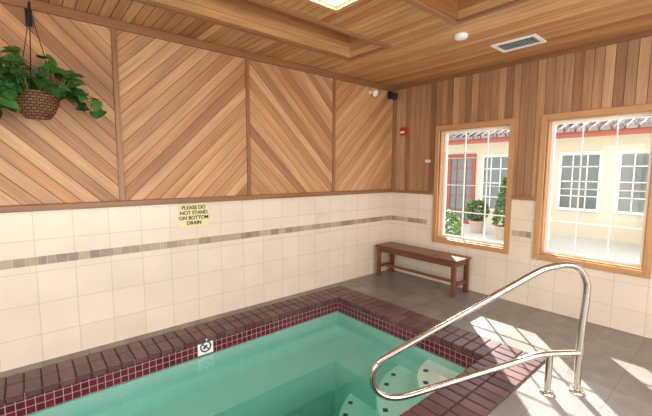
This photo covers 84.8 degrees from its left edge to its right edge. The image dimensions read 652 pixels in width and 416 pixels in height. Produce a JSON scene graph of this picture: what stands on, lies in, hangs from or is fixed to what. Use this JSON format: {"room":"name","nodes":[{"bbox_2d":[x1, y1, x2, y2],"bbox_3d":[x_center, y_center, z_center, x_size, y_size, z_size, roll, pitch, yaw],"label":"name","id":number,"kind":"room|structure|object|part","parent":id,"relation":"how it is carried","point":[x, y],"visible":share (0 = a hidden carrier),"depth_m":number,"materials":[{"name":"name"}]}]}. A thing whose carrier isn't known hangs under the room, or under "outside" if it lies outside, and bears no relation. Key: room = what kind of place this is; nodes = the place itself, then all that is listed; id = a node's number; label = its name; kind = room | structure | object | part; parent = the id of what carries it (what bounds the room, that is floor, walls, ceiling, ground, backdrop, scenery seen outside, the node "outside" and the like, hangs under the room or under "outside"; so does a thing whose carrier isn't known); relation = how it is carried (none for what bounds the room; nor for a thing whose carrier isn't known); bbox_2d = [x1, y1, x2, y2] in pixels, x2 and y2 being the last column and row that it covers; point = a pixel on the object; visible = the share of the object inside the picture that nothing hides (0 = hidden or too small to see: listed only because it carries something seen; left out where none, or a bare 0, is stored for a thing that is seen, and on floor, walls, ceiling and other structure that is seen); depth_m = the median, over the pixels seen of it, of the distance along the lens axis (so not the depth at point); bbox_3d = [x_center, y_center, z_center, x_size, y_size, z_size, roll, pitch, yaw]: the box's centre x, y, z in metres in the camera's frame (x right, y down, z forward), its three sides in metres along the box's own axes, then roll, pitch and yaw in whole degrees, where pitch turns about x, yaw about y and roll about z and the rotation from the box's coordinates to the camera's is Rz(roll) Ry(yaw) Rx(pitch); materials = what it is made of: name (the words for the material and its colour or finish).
{"room":"indoor hot tub room","nodes":[
{"label":"indoor hot tub room","id":0,"kind":"room"},
{"bbox_2d":[0,9,244,203],"bbox_3d":[-1.564,-0.356,3.357,6.900,3.260,0.150,-5,8,-40],"label":"wall","id":1,"kind":"structure","parent":0,"point":[7,9],"depth_m":3.04,"materials":[{"name":"brown wood"}]},
{"bbox_2d":[0,192,391,371],"bbox_3d":[-1.515,0.555,3.388,6.600,1.200,0.012,-5,8,-40],"label":"tile wainscot","id":2,"kind":"structure","parent":1,"relation":"attached to","point":[52,310],"depth_m":3.33,"materials":[{"name":"beige tile"}]},
{"bbox_2d":[178,203,208,226],"bbox_3d":[-1.297,0.067,3.509,0.290,0.220,0.008,-5,8,-40],"label":"warning sign","id":3,"kind":"object","parent":2,"relation":"attached to","point":[196,214],"visible":1,"depth_m":3.50,"materials":[{"name":"beige"}]},
{"bbox_2d":[0,215,390,269],"bbox_3d":[-1.518,0.350,3.355,6.576,0.065,0.006,-5,8,-40],"label":"mosaic band","id":4,"kind":"object","parent":2,"relation":"attached to","point":[7,264],"visible":1,"depth_m":3.35,"materials":[{"name":"tile"}]},
{"bbox_2d":[0,3,392,205],"bbox_3d":[-1.509,-0.807,3.249,6.600,1.540,0.014,-5,8,-40],"label":"planks","id":5,"kind":"object","parent":1,"relation":"attached to","point":[291,111],"visible":0.77,"depth_m":3.35,"materials":[{"name":"brown wood"}]},
{"bbox_2d":[369,90,377,96],"bbox_3d":[0.651,-1.581,4.917,0.090,0.101,0.124,-5,8,-40],"label":"wall spotlight","id":6,"kind":"object","parent":5,"relation":"attached to","point":[373,92],"visible":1,"depth_m":4.89,"materials":[{"name":"white paint"}]},
{"bbox_2d":[388,92,397,99],"bbox_3d":[0.948,-1.615,5.147,0.099,0.138,0.171,-3,6,-26],"label":"security camera","id":7,"kind":"object","parent":5,"relation":"attached to","point":[393,96],"visible":1,"depth_m":5.10,"materials":[{"name":"black plastic"}]},
{"bbox_2d":[0,189,393,212],"bbox_3d":[-1.501,-0.060,3.311,6.600,0.050,0.050,-5,8,-40],"label":"trim","id":8,"kind":"structure","parent":1,"relation":"attached to","point":[103,204],"depth_m":3.28,"materials":[{"name":"brown wood"}]},
{"bbox_2d":[0,0,395,91],"bbox_3d":[-1.497,-1.537,3.163,6.600,0.069,0.045,-5,8,-40],"label":"trim","id":9,"kind":"structure","parent":1,"relation":"attached to","point":[38,6],"depth_m":3.23,"materials":[{"name":"brown wood"}]},
{"bbox_2d":[110,28,394,200],"bbox_3d":[-1.314,-0.821,3.394,6.086,1.460,0.020,-5,8,-40],"label":"trim","id":10,"kind":"structure","parent":1,"relation":"attached to","point":[112,30],"depth_m":3.73,"materials":[{"name":"brown wood"}]},
{"bbox_2d":[395,30,651,90],"bbox_3d":[2.815,-1.530,3.156,0.030,0.049,5.570,-5,8,-40],"label":"trim","id":11,"kind":"structure","parent":1,"relation":"attached to","point":[640,35],"depth_m":3.78,"materials":[{"name":"brown wood"}]},
{"bbox_2d":[0,269,651,415],"bbox_3d":[0.288,1.434,1.334,6.600,0.120,5.600,-5,8,-40],"label":"floor","id":12,"kind":"structure","parent":0,"point":[616,377],"depth_m":3.16,"materials":[{"name":"tile"}]},
{"bbox_2d":[0,285,545,415],"bbox_3d":[-0.721,1.830,2.414,4.460,1.166,2.440,-5,8,-40],"label":"swimming pool","id":13,"kind":"object","parent":12,"relation":"in","point":[312,354],"visible":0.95,"depth_m":3.23,"materials":[{"name":"liquid"}]},
{"bbox_3d":[-1.091,1.251,3.232,0.140,0.140,0.008,-5,8,-40],"label":"plate","id":14,"kind":"part","parent":13,"relation":"part of","materials":[{"name":"white paint"}]},
{"bbox_2d":[376,242,471,297],"bbox_3d":[1.265,0.795,4.840,0.352,0.450,1.280,-5,8,-40],"label":"wooden bench","id":15,"kind":"object","parent":12,"relation":"on","point":[451,260],"visible":1,"depth_m":4.64,"materials":[{"name":"brown wood"}]},
{"bbox_2d":[369,261,590,400],"bbox_3d":[1.032,0.821,2.361,1.491,0.936,0.104,0,6,-5],"label":"pool handrail","id":16,"kind":"object","parent":12,"relation":"on","point":[576,389],"visible":1,"depth_m":2.38,"materials":[{"name":"silver metal"}]},
{"bbox_2d":[37,0,651,86],"bbox_3d":[0.300,-1.601,1.026,6.900,0.500,5.900,-5,8,-40],"label":"ceiling","id":17,"kind":"structure","parent":0,"point":[424,45],"depth_m":3.13,"materials":[{"name":"brown wood"}]},
{"bbox_2d":[0,1,106,119],"bbox_3d":[-2.055,-0.943,2.424,0.592,1.028,0.859,3,7,28],"label":"pothos plant","id":18,"kind":"object","parent":17,"relation":"hanging from","point":[35,100],"visible":1,"depth_m":2.40,"materials":[{"name":"green plant"}]},
{"bbox_2d":[15,89,60,119],"bbox_3d":[-2.005,-0.706,2.478,0.284,0.170,0.284,-5,8,-40],"label":"wicker basket","id":19,"kind":"object","parent":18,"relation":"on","point":[34,104],"depth_m":2.40,"materials":[{"name":"brown wicker"}]},
{"bbox_2d":[131,0,391,61],"bbox_3d":[-0.753,-1.517,2.734,3.180,0.018,0.600,-5,8,-40],"label":"trim","id":20,"kind":"structure","parent":17,"relation":"attached to","point":[384,46],"depth_m":3.04,"materials":[{"name":"brown wood"}]},
{"bbox_2d":[150,0,380,57],"bbox_3d":[-0.772,-1.654,2.704,3.130,0.260,0.500,-5,8,-40],"label":"lining","id":21,"kind":"object","parent":17,"relation":"attached to","point":[247,14],"visible":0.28,"depth_m":3.27,"materials":[{"name":"brown wood"}]},
{"bbox_2d":[303,0,362,13],"bbox_3d":[0.051,-1.472,2.422,0.440,0.040,0.420,-5,8,-40],"label":"ceiling light","id":22,"kind":"object","parent":17,"relation":"attached to","point":[336,6],"depth_m":2.60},
{"bbox_2d":[454,32,467,40],"bbox_3d":[1.226,-1.551,3.244,0.120,0.038,0.120,-5,8,-40],"label":"smoke detector","id":23,"kind":"object","parent":17,"relation":"attached to","point":[459,36],"visible":1,"depth_m":3.21,"materials":[{"name":"white paint"}]},
{"bbox_2d":[419,0,513,19],"bbox_3d":[0.061,-1.550,1.711,3.110,0.260,0.540,-5,8,-40],"label":"lining","id":24,"kind":"object","parent":17,"relation":"attached to","point":[456,9],"visible":1,"depth_m":2.80,"materials":[{"name":"brown wood"}]},
{"bbox_2d":[404,0,529,25],"bbox_3d":[0.079,-1.414,1.741,3.160,0.018,0.640,-5,8,-40],"label":"trim","id":25,"kind":"structure","parent":17,"relation":"attached to","point":[417,3],"depth_m":2.73,"materials":[{"name":"brown wood"}]},
{"bbox_2d":[491,34,546,52],"bbox_3d":[1.853,-1.583,3.445,0.280,0.012,0.400,-5,8,-40],"label":"ceiling vent","id":26,"kind":"object","parent":17,"relation":"attached to","point":[533,39],"depth_m":3.43,"materials":[{"name":"white metal"}]},
{"bbox_2d":[468,220,483,233],"bbox_3d":[3.893,0.484,9.246,0.400,0.320,0.400,-5,8,-40],"label":"pot","id":27,"kind":"object","parent":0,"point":[476,226],"depth_m":9.12,"materials":[{"name":"beige ceramic"}]},
{"bbox_2d":[494,225,503,239],"bbox_3d":[4.137,0.576,8.344,0.400,0.320,0.400,-5,8,-40],"label":"pot","id":28,"kind":"object","parent":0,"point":[499,229],"depth_m":8.25,"materials":[{"name":"beige ceramic"}]},
{"bbox_3d":[2.869,-0.339,3.347,0.150,3.260,5.600,-5,8,-40],"label":"wall","id":29,"kind":"structure","parent":0,"visible":0},
{"bbox_2d":[392,190,535,200],"bbox_3d":[2.796,-0.039,3.316,0.040,0.040,5.600,-5,8,-40],"label":"trim","id":30,"kind":"structure","parent":29,"relation":"attached to","point":[396,191],"depth_m":4.92,"materials":[{"name":"brown wood"}]},
{"bbox_2d":[437,124,509,247],"bbox_3d":[1.873,-0.282,4.534,0.150,1.440,0.900,-5,8,-40],"label":"window","id":31,"kind":"structure","parent":29,"relation":"in","point":[446,158],"depth_m":4.72,"materials":[{"name":"white paint"}]},
{"bbox_2d":[432,118,515,253],"bbox_3d":[1.803,-0.276,4.475,0.034,1.560,1.020,-5,8,-40],"label":"window frame","id":32,"kind":"structure","parent":29,"relation":"attached to","point":[512,121],"depth_m":4.31,"materials":[{"name":"brown wood"}]},
{"bbox_2d":[391,192,651,338],"bbox_3d":[2.804,0.572,3.387,0.012,1.200,5.600,-5,8,-40],"label":"tile wainscot","id":33,"kind":"structure","parent":29,"relation":"attached to","point":[622,302],"depth_m":4.02,"materials":[{"name":"beige tile"}]},
{"bbox_2d":[391,215,530,237],"bbox_3d":[2.809,0.367,3.350,0.006,0.065,5.586,-5,8,-40],"label":"mosaic band","id":34,"kind":"object","parent":33,"relation":"attached to","point":[399,218],"visible":1,"depth_m":5.06,"materials":[{"name":"tile"}]},
{"bbox_2d":[438,39,651,195],"bbox_3d":[2.812,-0.792,3.251,0.004,1.540,5.600,-5,8,-40],"label":"backing","id":35,"kind":"object","parent":29,"relation":"attached to","point":[640,39],"visible":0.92,"depth_m":3.35,"materials":[{"name":"brown wood"}]},
{"bbox_2d":[393,36,651,196],"bbox_3d":[2.809,-0.791,3.247,0.014,1.540,5.598,-5,8,-40],"label":"planks","id":36,"kind":"object","parent":35,"relation":"attached to","point":[518,92],"depth_m":3.97,"materials":[{"name":"brown wood"}]},
{"bbox_2d":[400,127,406,135],"bbox_3d":[1.116,-1.108,5.166,0.061,0.110,0.110,-5,8,-40],"label":"fire alarm","id":37,"kind":"object","parent":36,"relation":"attached to","point":[403,131],"visible":1,"depth_m":5.14,"materials":[{"name":"red plastic"}]},
{"bbox_2d":[532,103,651,278],"bbox_3d":[2.618,-0.176,3.518,0.034,1.560,0.980,-5,8,-40],"label":"window frame","id":38,"kind":"structure","parent":29,"relation":"attached to","point":[646,271],"depth_m":3.56,"materials":[{"name":"brown wood"}]},
{"bbox_2d":[540,111,651,269],"bbox_3d":[2.688,-0.182,3.578,0.150,1.440,0.860,-5,8,-40],"label":"window","id":39,"kind":"structure","parent":29,"relation":"in","point":[554,124],"depth_m":3.65,"materials":[{"name":"white paint"}]},
{"label":"outside","id":40,"kind":"structure","parent":0,"visible":0},
{"bbox_2d":[448,221,640,262],"bbox_3d":[7.804,0.651,10.025,15.850,0.140,26.000,-5,8,-40],"label":"ground","id":41,"kind":"structure","parent":40,"point":[624,251],"depth_m":7.70,"materials":[{"name":"concrete"}]},
{"bbox_2d":[445,208,463,236],"bbox_3d":[2.022,0.440,6.338,0.808,0.928,0.804,-5,8,-40],"label":"shrub","id":42,"kind":"object","parent":41,"relation":"on","point":[456,222],"visible":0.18,"depth_m":6.14,"materials":[{"name":"green plant"}]},
{"bbox_2d":[464,199,489,233],"bbox_3d":[3.893,0.207,9.215,0.634,0.878,0.639,-5,8,-40],"label":"potted shrub","id":43,"kind":"object","parent":41,"relation":"on","point":[476,223],"visible":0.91,"depth_m":9.09,"materials":[{"name":"green plant"}]},
{"bbox_2d":[491,176,506,239],"bbox_3d":[4.139,0.004,8.277,0.539,1.472,0.542,1,6,3],"label":"conifer","id":44,"kind":"object","parent":41,"relation":"on","point":[499,229],"visible":0.52,"depth_m":8.24,"materials":[{"name":"green plant"}]},
{"bbox_2d":[446,127,650,243],"bbox_3d":[5.656,-0.698,9.372,0.200,2.660,18.000,-5,8,-40],"label":"facade","id":45,"kind":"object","parent":41,"relation":"on","point":[607,144],"visible":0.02,"depth_m":8.46,"materials":[{"name":"beige paint"}]},
{"bbox_2d":[446,154,476,223],"bbox_3d":[4.138,-0.596,10.989,0.050,2.100,0.900,-5,8,-40],"label":"door","id":46,"kind":"structure","parent":45,"relation":"attached to","point":[473,172],"depth_m":10.94,"materials":[{"name":"red wood"}]},
{"bbox_2d":[450,158,471,219],"bbox_3d":[4.147,-0.597,10.997,0.015,2.080,0.880,-5,8,-40],"label":"pane","id":47,"kind":"object","parent":46,"relation":"attached to","point":[460,165],"depth_m":11.01,"materials":[{"name":"clear glass"}]},
{"bbox_2d":[480,154,507,211],"bbox_3d":[4.827,-0.713,10.180,0.015,1.580,0.780,-5,8,-40],"label":"window","id":48,"kind":"structure","parent":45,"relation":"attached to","point":[495,176],"depth_m":10.20,"materials":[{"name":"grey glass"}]},
{"bbox_2d":[556,151,603,211],"bbox_3d":[6.117,-0.642,8.637,0.050,1.420,0.880,-5,8,-40],"label":"window frame","id":49,"kind":"structure","parent":45,"relation":"attached to","point":[600,166],"depth_m":8.57,"materials":[{"name":"white wood"}]},
{"bbox_2d":[559,155,599,208],"bbox_3d":[6.126,-0.643,8.645,0.015,1.400,0.860,-5,8,-40],"label":"window","id":50,"kind":"structure","parent":49,"relation":"attached to","point":[594,160],"depth_m":8.63,"materials":[{"name":"grey glass"}]},
{"bbox_2d":[614,149,649,215],"bbox_3d":[6.863,-0.550,7.761,0.050,1.420,0.870,-5,8,-40],"label":"window frame","id":51,"kind":"structure","parent":45,"relation":"attached to","point":[618,182],"depth_m":7.96,"materials":[{"name":"white wood"}]},
{"bbox_2d":[618,153,649,212],"bbox_3d":[6.873,-0.551,7.769,0.015,1.400,0.850,-5,8,-40],"label":"window","id":52,"kind":"structure","parent":51,"relation":"attached to","point":[641,173],"depth_m":7.87,"materials":[{"name":"glass"}]},
{"bbox_3d":[5.370,-1.779,9.016,0.560,0.040,18.000,-5,8,-40],"label":"soffit","id":53,"kind":"structure","parent":45,"relation":"attached to","visible":0},
{"bbox_2d":[448,127,651,144],"bbox_3d":[5.141,-1.740,8.825,0.040,0.120,18.000,-5,8,-40],"label":"fascia","id":54,"kind":"object","parent":53,"relation":"attached to","point":[642,130],"depth_m":8.07,"materials":[{"name":"red"}]},
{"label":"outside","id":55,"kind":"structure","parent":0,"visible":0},
{"bbox_2d":[448,117,651,140],"bbox_3d":[6.269,-2.450,9.672,3.098,1.144,18.060,-5,8,-40],"label":"tile roof","id":56,"kind":"structure","parent":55,"point":[647,121],"depth_m":8.13,"materials":[{"name":"tile"}]}
]}

